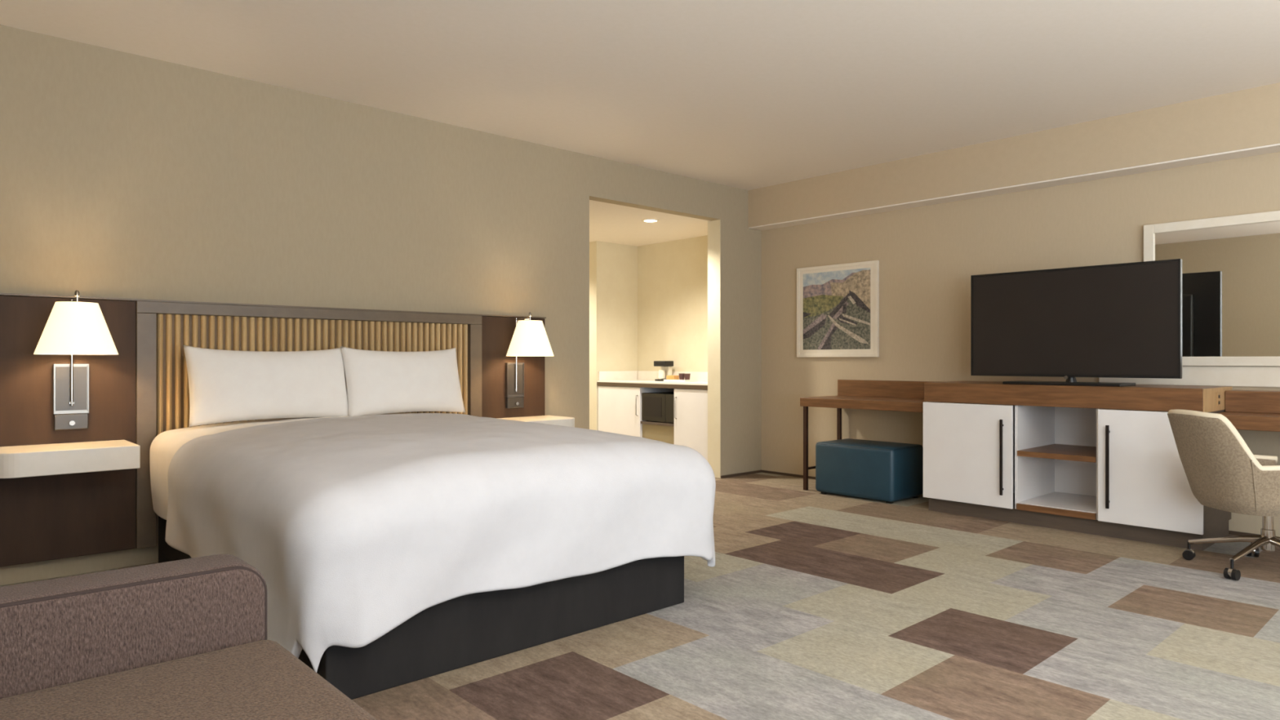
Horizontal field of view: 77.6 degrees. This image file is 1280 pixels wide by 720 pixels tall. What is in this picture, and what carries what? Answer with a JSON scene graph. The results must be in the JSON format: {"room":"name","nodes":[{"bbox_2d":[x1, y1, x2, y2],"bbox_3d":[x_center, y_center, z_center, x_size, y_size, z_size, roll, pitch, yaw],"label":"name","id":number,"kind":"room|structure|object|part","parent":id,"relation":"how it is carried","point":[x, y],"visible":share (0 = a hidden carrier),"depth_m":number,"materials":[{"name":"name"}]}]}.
{"room":"hotel room","nodes":[
{"label":"hotel room","id":0,"kind":"room"},
{"bbox_2d":[0,24,761,585],"bbox_3d":[-1.398,-0.268,5.535,7.100,2.735,0.120,0,0,-42],"label":"wall","id":1,"kind":"structure","parent":0,"point":[123,175],"depth_m":4.85,"materials":[{"name":"beige paint"}]},
{"bbox_2d":[0,293,546,567],"bbox_3d":[-1.928,0.337,4.910,3.238,1.315,0.087,0,0,-42],"label":"headboard","id":2,"kind":"object","parent":1,"relation":"attached to","point":[138,393],"visible":0.45,"depth_m":4.20,"materials":[{"name":"brown wood"}]},
{"bbox_3d":[-2.904,0.342,4.026,0.600,1.304,0.075,0,0,-42],"label":"panel","id":3,"kind":"part","parent":2,"relation":"part of","materials":[{"name":"brown wood"}]},
{"bbox_2d":[0,440,140,478],"bbox_3d":[-2.774,0.472,3.835,0.565,0.112,0.381,0,0,-42],"label":"nightstand","id":4,"kind":"object","parent":2,"relation":"attached to","point":[55,459],"visible":1,"depth_m":3.72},
{"bbox_2d":[33,289,118,430],"bbox_3d":[-2.738,0.005,3.871,0.336,0.686,0.377,0,0,-42],"label":"wall sconce","id":5,"kind":"object","parent":2,"relation":"attached to","point":[72,327],"visible":1,"depth_m":3.83,"materials":[{"name":"white fabric"}]},
{"bbox_3d":[-2.859,0.144,4.003,0.144,0.248,0.019,0,0,-42],"label":"plate","id":6,"kind":"part","parent":5,"relation":"part of","materials":[{"name":"silver metal"}]},
{"bbox_3d":[-2.838,0.315,3.980,0.024,0.024,0.022,0,0,-42],"label":"knob","id":7,"kind":"part","parent":5,"relation":"part of","materials":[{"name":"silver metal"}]},
{"bbox_3d":[-2.788,-0.037,3.925,0.017,0.530,0.189,0,0,-42],"label":"stem","id":8,"kind":"part","parent":5,"relation":"part of","materials":[{"name":"silver metal"}]},
{"bbox_3d":[-2.724,-0.152,3.855,0.336,0.250,0.336,0,0,-42],"label":"lamp shade","id":9,"kind":"part","parent":5,"relation":"part of","materials":[{"name":"beige fabric"}]},
{"bbox_3d":[-1.909,-0.281,4.929,2.084,0.062,0.085,0,0,-42],"label":"rail","id":10,"kind":"part","parent":2,"relation":"part of","materials":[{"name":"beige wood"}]},
{"bbox_3d":[-1.921,0.226,4.942,1.902,0.949,0.049,0,0,-42],"label":"groove panel","id":11,"kind":"part","parent":2,"relation":"part of","materials":[{"name":"beige wood"}]},
{"bbox_3d":[-0.939,0.342,5.820,0.546,1.304,0.075,0,0,-42],"label":"panel","id":12,"kind":"part","parent":2,"relation":"part of","materials":[{"name":"brown wood"}]},
{"bbox_2d":[505,311,553,408],"bbox_3d":[-0.791,0.005,5.649,0.336,0.686,0.377,0,0,-42],"label":"wall sconce","id":13,"kind":"object","parent":2,"relation":"attached to","point":[530,338],"visible":1,"depth_m":5.57,"materials":[{"name":"white fabric"}]},
{"bbox_3d":[-0.911,0.144,5.781,0.144,0.248,0.019,0,0,-42],"label":"plate","id":14,"kind":"part","parent":13,"relation":"part of","materials":[{"name":"silver metal"}]},
{"bbox_3d":[-0.841,-0.037,5.703,0.017,0.530,0.189,0,0,-42],"label":"stem","id":15,"kind":"part","parent":13,"relation":"part of","materials":[{"name":"silver metal"}]},
{"bbox_3d":[-0.777,-0.152,5.633,0.336,0.250,0.336,0,0,-42],"label":"lamp shade","id":16,"kind":"part","parent":13,"relation":"part of","materials":[{"name":"beige fabric"}]},
{"bbox_2d":[496,415,574,426],"bbox_3d":[-0.753,0.472,5.680,0.532,0.112,0.381,0,0,-42],"label":"nightstand","id":17,"kind":"object","parent":2,"relation":"attached to","point":[548,420],"visible":0.38,"depth_m":5.63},
{"bbox_2d":[707,219,720,478],"bbox_3d":[0.695,-0.104,7.474,0.004,2.409,0.158,0,0,-42],"label":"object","id":18,"kind":"structure","parent":1,"relation":"attached to","point":[713,226],"depth_m":7.46,"materials":[{"name":"beige paint"}]},
{"bbox_2d":[720,470,761,478],"bbox_3d":[0.975,1.089,7.612,0.595,0.022,0.012,0,0,-42],"label":"baseboard","id":19,"kind":"structure","parent":1,"relation":"attached to","point":[756,471],"depth_m":7.59,"materials":[{"name":"brown carpet"}]},
{"bbox_2d":[589,240,637,430],"bbox_3d":[-0.933,-0.105,9.779,0.690,2.410,2.100,0,0,-42],"label":"wall","id":20,"kind":"structure","parent":0,"point":[613,267],"depth_m":8.91,"materials":[{"name":"beige paint"}]},
{"bbox_2d":[0,0,1279,190],"bbox_3d":[1.728,-1.675,2.112,7.100,0.080,9.390,0,0,-42],"label":"ceiling","id":21,"kind":"structure","parent":0,"point":[747,95],"depth_m":4.33,"materials":[{"name":"paint"}]},
{"bbox_2d":[0,472,1279,719],"bbox_3d":[0.200,1.130,3.845,7.019,0.060,12.591,0,0,-42],"label":"floor","id":22,"kind":"structure","parent":0,"point":[812,605],"depth_m":3.17,"materials":[{"name":"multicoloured carpet"}]},
{"bbox_2d":[0,553,377,719],"bbox_3d":[-0.901,0.690,1.012,1.235,0.820,1.540,0,0,-42],"label":"sofa","id":23,"kind":"object","parent":22,"relation":"on","point":[184,639],"visible":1,"depth_m":1.62,"materials":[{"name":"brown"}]},
{"bbox_3d":[-1.305,0.744,1.576,1.038,0.552,0.163,0,0,-42],"label":"arm","id":24,"kind":"part","parent":23,"relation":"part of"},
{"bbox_2d":[0,640,377,719],"bbox_3d":[-0.753,0.724,1.147,0.835,0.172,1.206,0,0,-42],"label":"seat cushion","id":25,"kind":"object","parent":23,"relation":"on","point":[204,679],"depth_m":1.54,"materials":[{"name":"brown fabric"}]},
{"bbox_2d":[158,515,684,699],"bbox_3d":[-1.181,0.772,3.925,1.620,0.655,2.330,0,0,-42],"label":"bed","id":26,"kind":"object","parent":22,"relation":"on","point":[465,630],"visible":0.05,"depth_m":2.96,"materials":[{"name":"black fabric"}]},
{"bbox_2d":[149,413,413,519],"bbox_3d":[-1.650,0.562,4.506,1.825,0.479,0.761,0,0,-42],"label":"sheet","id":27,"kind":"object","parent":26,"relation":"on","point":[163,447],"visible":0.22,"depth_m":4.05,"materials":[{"name":"white fabric"}]},
{"bbox_2d":[182,344,348,426],"bbox_3d":[-2.053,0.132,4.450,0.866,0.425,0.232,0,0,-39],"label":"pillow","id":28,"kind":"object","parent":27,"relation":"on","point":[224,385],"visible":0.99,"depth_m":4.34,"materials":[{"name":"white fabric"}]},
{"bbox_2d":[340,346,465,416],"bbox_3d":[-1.455,0.128,4.947,0.775,0.425,0.228,0,0,-39],"label":"pillow","id":29,"kind":"object","parent":27,"relation":"on","point":[378,382],"visible":1,"depth_m":4.84,"materials":[{"name":"white fabric"}]},
{"bbox_2d":[164,413,715,672],"bbox_3d":[-0.871,0.652,3.672,1.970,0.711,1.761,0,0,-42],"label":"duvet","id":30,"kind":"object","parent":26,"relation":"on","point":[354,527],"visible":0.96,"depth_m":2.91,"materials":[{"name":"white fabric"}]},
{"bbox_2d":[598,386,707,461],"bbox_3d":[0.303,0.692,8.353,0.620,0.816,1.664,0,0,-42],"label":"base cabinet","id":31,"kind":"object","parent":22,"relation":"on","point":[620,408],"visible":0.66,"depth_m":8.17,"materials":[{"name":"white paint"}]},
{"bbox_3d":[-0.226,0.647,8.529,0.018,0.722,0.687,0,0,-42],"label":"door","id":32,"kind":"part","parent":31,"relation":"part of","materials":[{"name":"white paint"}]},
{"bbox_2d":[596,370,707,389],"bbox_3d":[0.310,0.203,8.361,0.604,0.157,1.666,0,0,-42],"label":"countertop","id":33,"kind":"structure","parent":31,"relation":"on","point":[645,379],"depth_m":8.53,"materials":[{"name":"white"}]},
{"bbox_2d":[653,360,673,381],"bbox_3d":[0.257,0.119,8.665,0.145,0.218,0.170,0,0,-42],"label":"coffee maker","id":34,"kind":"object","parent":33,"relation":"on","point":[666,366],"visible":0.9,"depth_m":8.62,"materials":[{"name":"black plastic"}]},
{"bbox_2d":[657,369,665,379],"bbox_3d":[0.237,0.160,8.646,0.080,0.099,0.080,0,0,-42],"label":"cup","id":35,"kind":"object","parent":34,"relation":"on","point":[661,375],"depth_m":8.62,"materials":[{"name":"beige plastic"}]},
{"bbox_3d":[0.257,0.040,8.665,0.145,0.059,0.170,0,0,-42],"label":"lid","id":36,"kind":"part","parent":34,"relation":"part of","materials":[{"name":"black plastic"}]},
{"bbox_2d":[663,379,697,382],"bbox_3d":[0.430,0.217,8.464,0.190,0.020,0.320,0,0,-42],"label":"serving tray","id":37,"kind":"object","parent":33,"relation":"on","point":[677,380],"visible":0.9,"depth_m":8.36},
{"bbox_2d":[666,375,679,379],"bbox_3d":[0.349,0.192,8.501,0.080,0.055,0.115,0,0,-42],"label":"snack box","id":38,"kind":"object","parent":37,"relation":"on","point":[668,377],"visible":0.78,"depth_m":8.47,"materials":[{"name":"orange cardboard"}]},
{"bbox_2d":[679,373,684,379],"bbox_3d":[0.444,0.181,8.442,0.070,0.076,0.070,0,0,-42],"label":"paper cup","id":39,"kind":"object","parent":37,"relation":"on","point":[682,376],"visible":0.82,"depth_m":8.42,"materials":[{"name":"red paper"}]},
{"bbox_2d":[684,373,690,379],"bbox_3d":[0.497,0.181,8.383,0.070,0.076,0.070,0,0,-42],"label":"paper cup","id":40,"kind":"object","parent":37,"relation":"on","point":[686,375],"visible":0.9,"depth_m":8.36,"materials":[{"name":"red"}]},
{"bbox_2d":[640,420,674,426],"bbox_3d":[0.382,0.647,8.281,0.573,0.025,0.493,0,0,-42],"label":"shelf","id":41,"kind":"object","parent":31,"relation":"attached to","point":[643,423],"depth_m":8.12,"materials":[{"name":"brown wood"}]},
{"bbox_2d":[641,391,674,423],"bbox_3d":[0.319,0.487,8.224,0.388,0.294,0.472,0,0,-42],"label":"mini fridge","id":42,"kind":"object","parent":31,"relation":"on","point":[659,406],"visible":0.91,"depth_m":8.09,"materials":[{"name":"black plastic"}]},
{"bbox_3d":[0.143,0.484,8.147,0.019,0.284,0.349,0,0,-42],"label":"door","id":43,"kind":"part","parent":42,"relation":"part of","materials":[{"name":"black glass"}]},
{"bbox_3d":[0.304,0.484,7.972,0.019,0.284,0.120,0,0,-42],"label":"control panel","id":44,"kind":"part","parent":42,"relation":"part of","materials":[{"name":"black glass"}]},
{"bbox_3d":[0.195,0.825,8.110,0.015,0.326,0.491,0,0,-42],"label":"appliance panel","id":45,"kind":"part","parent":31,"relation":"part of","materials":[{"name":"brown"}]},
{"bbox_3d":[0.351,0.475,7.863,0.030,0.220,0.010,0,0,-42],"label":"handle","id":46,"kind":"part","parent":31,"relation":"part of","materials":[{"name":"silver metal"}]},
{"bbox_3d":[0.502,0.647,7.731,0.018,0.722,0.475,0,0,-42],"label":"door","id":47,"kind":"part","parent":31,"relation":"part of","materials":[{"name":"white paint"}]},
{"bbox_2d":[800,379,935,490],"bbox_3d":[1.972,0.638,6.523,0.589,0.924,1.181,0,0,-42],"label":"desk","id":48,"kind":"object","parent":22,"relation":"on","point":[879,395],"visible":0.56,"depth_m":6.68,"materials":[{"name":"brown wood"}]},
{"bbox_3d":[1.403,0.747,6.746,0.030,0.707,0.030,0,0,-42],"label":"leg","id":49,"kind":"part","parent":48,"relation":"part of","materials":[{"name":"brown metal"}]},
{"bbox_3d":[1.773,0.747,7.083,0.030,0.707,0.030,0,0,-42],"label":"leg","id":50,"kind":"part","parent":48,"relation":"part of","materials":[{"name":"brown metal"}]},
{"bbox_2d":[815,438,923,503],"bbox_3d":[1.856,0.887,6.472,0.490,0.425,0.715,0,0,-42],"label":"ottoman","id":51,"kind":"object","parent":22,"relation":"on","point":[889,472],"visible":1,"depth_m":6.26,"materials":[{"name":"blue leather"}]},
{"bbox_2d":[923,381,1232,551],"bbox_3d":[2.880,0.632,5.394,0.728,0.935,1.707,0,0,-42],"label":"media console","id":52,"kind":"object","parent":22,"relation":"on","point":[1099,460],"visible":0.88,"depth_m":5.30,"materials":[{"name":"white paint"}]},
{"bbox_3d":[2.281,0.652,5.572,0.020,0.692,0.637,0,0,-42],"label":"door","id":53,"kind":"part","parent":52,"relation":"part of","materials":[{"name":"white paint"}]},
{"bbox_3d":[2.436,0.655,5.364,0.032,0.510,0.018,0,0,-42],"label":"handle","id":54,"kind":"part","parent":52,"relation":"part of","materials":[{"name":"brown metal"}]},
{"bbox_2d":[1016,502,1096,519],"bbox_3d":[2.925,0.980,5.375,0.660,0.039,0.480,0,0,-42],"label":"shelf","id":55,"kind":"object","parent":52,"relation":"attached to","point":[1073,511],"depth_m":5.19,"materials":[{"name":"brown wood"}]},
{"bbox_2d":[1017,444,1096,462],"bbox_3d":[2.928,0.625,5.378,0.652,0.035,0.480,0,0,-42],"label":"shelf","id":56,"kind":"object","parent":52,"relation":"attached to","point":[1076,452],"depth_m":5.31,"materials":[{"name":"brown wood"}]},
{"bbox_2d":[970,258,1182,386],"bbox_3d":[2.834,-0.222,5.275,0.300,0.773,1.282,0,0,-42],"label":"television","id":57,"kind":"object","parent":52,"relation":"on","point":[1124,320],"visible":1,"depth_m":5.19,"materials":[{"name":"black plastic"}]},
{"bbox_3d":[2.870,0.655,4.888,0.032,0.510,0.018,0,0,-42],"label":"handle","id":58,"kind":"part","parent":52,"relation":"part of","materials":[{"name":"brown metal"}]},
{"bbox_3d":[3.032,0.652,4.750,0.020,0.692,0.545,0,0,-42],"label":"door","id":59,"kind":"part","parent":52,"relation":"part of","materials":[{"name":"white paint"}]},
{"bbox_3d":[3.465,0.652,4.793,0.675,0.696,0.019,0,0,-42],"label":"panel","id":60,"kind":"part","parent":52,"relation":"part of","materials":[{"name":"white wood"}]},
{"bbox_3d":[3.473,0.234,4.783,0.677,0.137,0.005,0,0,-42],"label":"panel","id":61,"kind":"part","parent":52,"relation":"part of","materials":[{"name":"brown wood"}]},
{"bbox_2d":[1216,392,1220,406],"bbox_3d":[3.459,0.235,4.761,0.070,0.080,0.008,0,0,-42],"label":"power outlet","id":62,"kind":"object","parent":52,"relation":"attached to","point":[1218,394],"visible":1,"depth_m":4.75,"materials":[{"name":"brown plastic"}]},
{"bbox_2d":[1167,408,1279,580],"bbox_3d":[3.227,0.679,4.131,0.832,0.840,0.709,0,0,-2],"label":"swivel chair","id":63,"kind":"object","parent":22,"relation":"on","point":[1222,473],"visible":1,"depth_m":4.02,"materials":[{"name":"fabric"}]},
{"bbox_2d":[1227,567,1235,577],"bbox_3d":[2.966,1.065,3.991,0.047,0.048,0.017,0,0,-27],"label":"caster","id":64,"kind":"object","parent":63,"relation":"attached to","point":[1231,571],"depth_m":3.98,"materials":[{"name":"black metal"}]},
{"bbox_3d":[3.298,0.965,3.967,0.043,0.101,0.326,0,0,-8],"label":"leg","id":65,"kind":"part","parent":63,"relation":"part of","materials":[{"name":"silver metal"}]},
{"bbox_2d":[1217,390,1279,431],"bbox_3d":[4.075,0.644,4.220,0.589,0.912,1.636,0,0,-42],"label":"desk","id":66,"kind":"object","parent":22,"relation":"on","point":[1246,410],"visible":0.74,"depth_m":4.71,"materials":[{"name":"brown wood"}]},
{"bbox_2d":[589,200,710,246],"bbox_3d":[-1.298,-1.350,8.355,3.350,0.080,3.910,0,0,-42],"label":"ceiling","id":67,"kind":"structure","parent":0,"point":[611,223],"depth_m":7.82,"materials":[{"name":"paint"}]},
{"bbox_2d":[641,218,659,222],"bbox_3d":[0.098,-1.304,7.456,0.170,0.009,0.170,0,0,-42],"label":"recessed light","id":68,"kind":"object","parent":67,"relation":"in","point":[643,220],"visible":1,"depth_m":7.43,"materials":[{"name":"white plastic"}]},
{"bbox_2d":[637,151,1279,537],"bbox_3d":[3.736,-0.268,5.104,0.100,2.735,11.100,0,0,-42],"label":"wall","id":69,"kind":"structure","parent":0,"point":[927,256],"depth_m":6.61,"materials":[{"name":"beige paint"}]},
{"bbox_2d":[637,370,707,382],"bbox_3d":[0.534,0.176,8.551,0.017,0.102,1.644,0,0,-42],"label":"backsplash","id":70,"kind":"structure","parent":69,"relation":"attached to","point":[642,375],"depth_m":8.70,"materials":[{"name":"white stone"}]},
{"bbox_2d":[796,260,879,357],"bbox_3d":[1.764,-0.442,7.165,0.031,0.831,0.847,0,0,-42],"label":"framed picture","id":71,"kind":"object","parent":69,"relation":"attached to","point":[837,305],"visible":1,"depth_m":7.14,"materials":[{"name":"multicoloured paper"}]},
{"bbox_2d":[803,267,870,349],"bbox_3d":[1.756,-0.448,7.159,0.002,0.705,0.707,0,0,-42],"label":"print","id":72,"kind":"object","parent":71,"relation":"attached to","point":[837,300],"depth_m":7.15},
{"bbox_2d":[837,379,935,399],"bbox_3d":[2.179,0.284,6.713,0.027,0.216,1.181,0,0,-42],"label":"backsplash","id":73,"kind":"structure","parent":69,"relation":"attached to","point":[882,388],"depth_m":6.81,"materials":[{"name":"brown wood"}]},
{"bbox_2d":[761,470,1258,535],"bbox_3d":[3.068,1.089,5.752,0.012,0.022,5.558,0,0,-42],"label":"baseboard","id":74,"kind":"structure","parent":69,"relation":"attached to","point":[1230,532],"depth_m":7.44,"materials":[{"name":"brown carpet"}]},
{"bbox_2d":[1098,366,1279,386],"bbox_3d":[4.028,0.103,4.694,0.020,0.122,2.400,0,0,-42],"label":"trim","id":75,"kind":"structure","parent":69,"relation":"attached to","point":[1257,376],"depth_m":5.06,"materials":[{"name":"white wood"}]},
{"bbox_2d":[1143,210,1279,366],"bbox_3d":[3.995,-0.433,4.713,0.041,0.943,1.773,0,0,-42],"label":"wall mirror","id":76,"kind":"object","parent":69,"relation":"attached to","point":[1231,264],"visible":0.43,"depth_m":5.03,"materials":[{"name":"beige mirror"}]},
{"bbox_2d":[1225,390,1279,413],"bbox_3d":[4.212,0.252,4.344,0.219,0.128,1.636,0,0,-42],"label":"backsplash","id":77,"kind":"structure","parent":69,"relation":"attached to","point":[1236,401],"depth_m":4.77,"materials":[{"name":"brown wood"}]},
{"bbox_2d":[747,82,1279,227],"bbox_3d":[4.210,-1.456,4.365,0.205,0.357,9.170,0,0,-42],"label":"wall","id":78,"kind":"structure","parent":0,"point":[1247,118],"depth_m":5.67,"materials":[{"name":"paint"}]},
{"bbox_2d":[748,143,1279,231],"bbox_3d":[4.211,-1.273,4.365,0.197,0.010,9.168,0,0,-42],"label":"trim","id":79,"kind":"structure","parent":78,"relation":"attached to","point":[1275,148],"depth_m":5.71,"materials":[{"name":"paint"}]}
]}

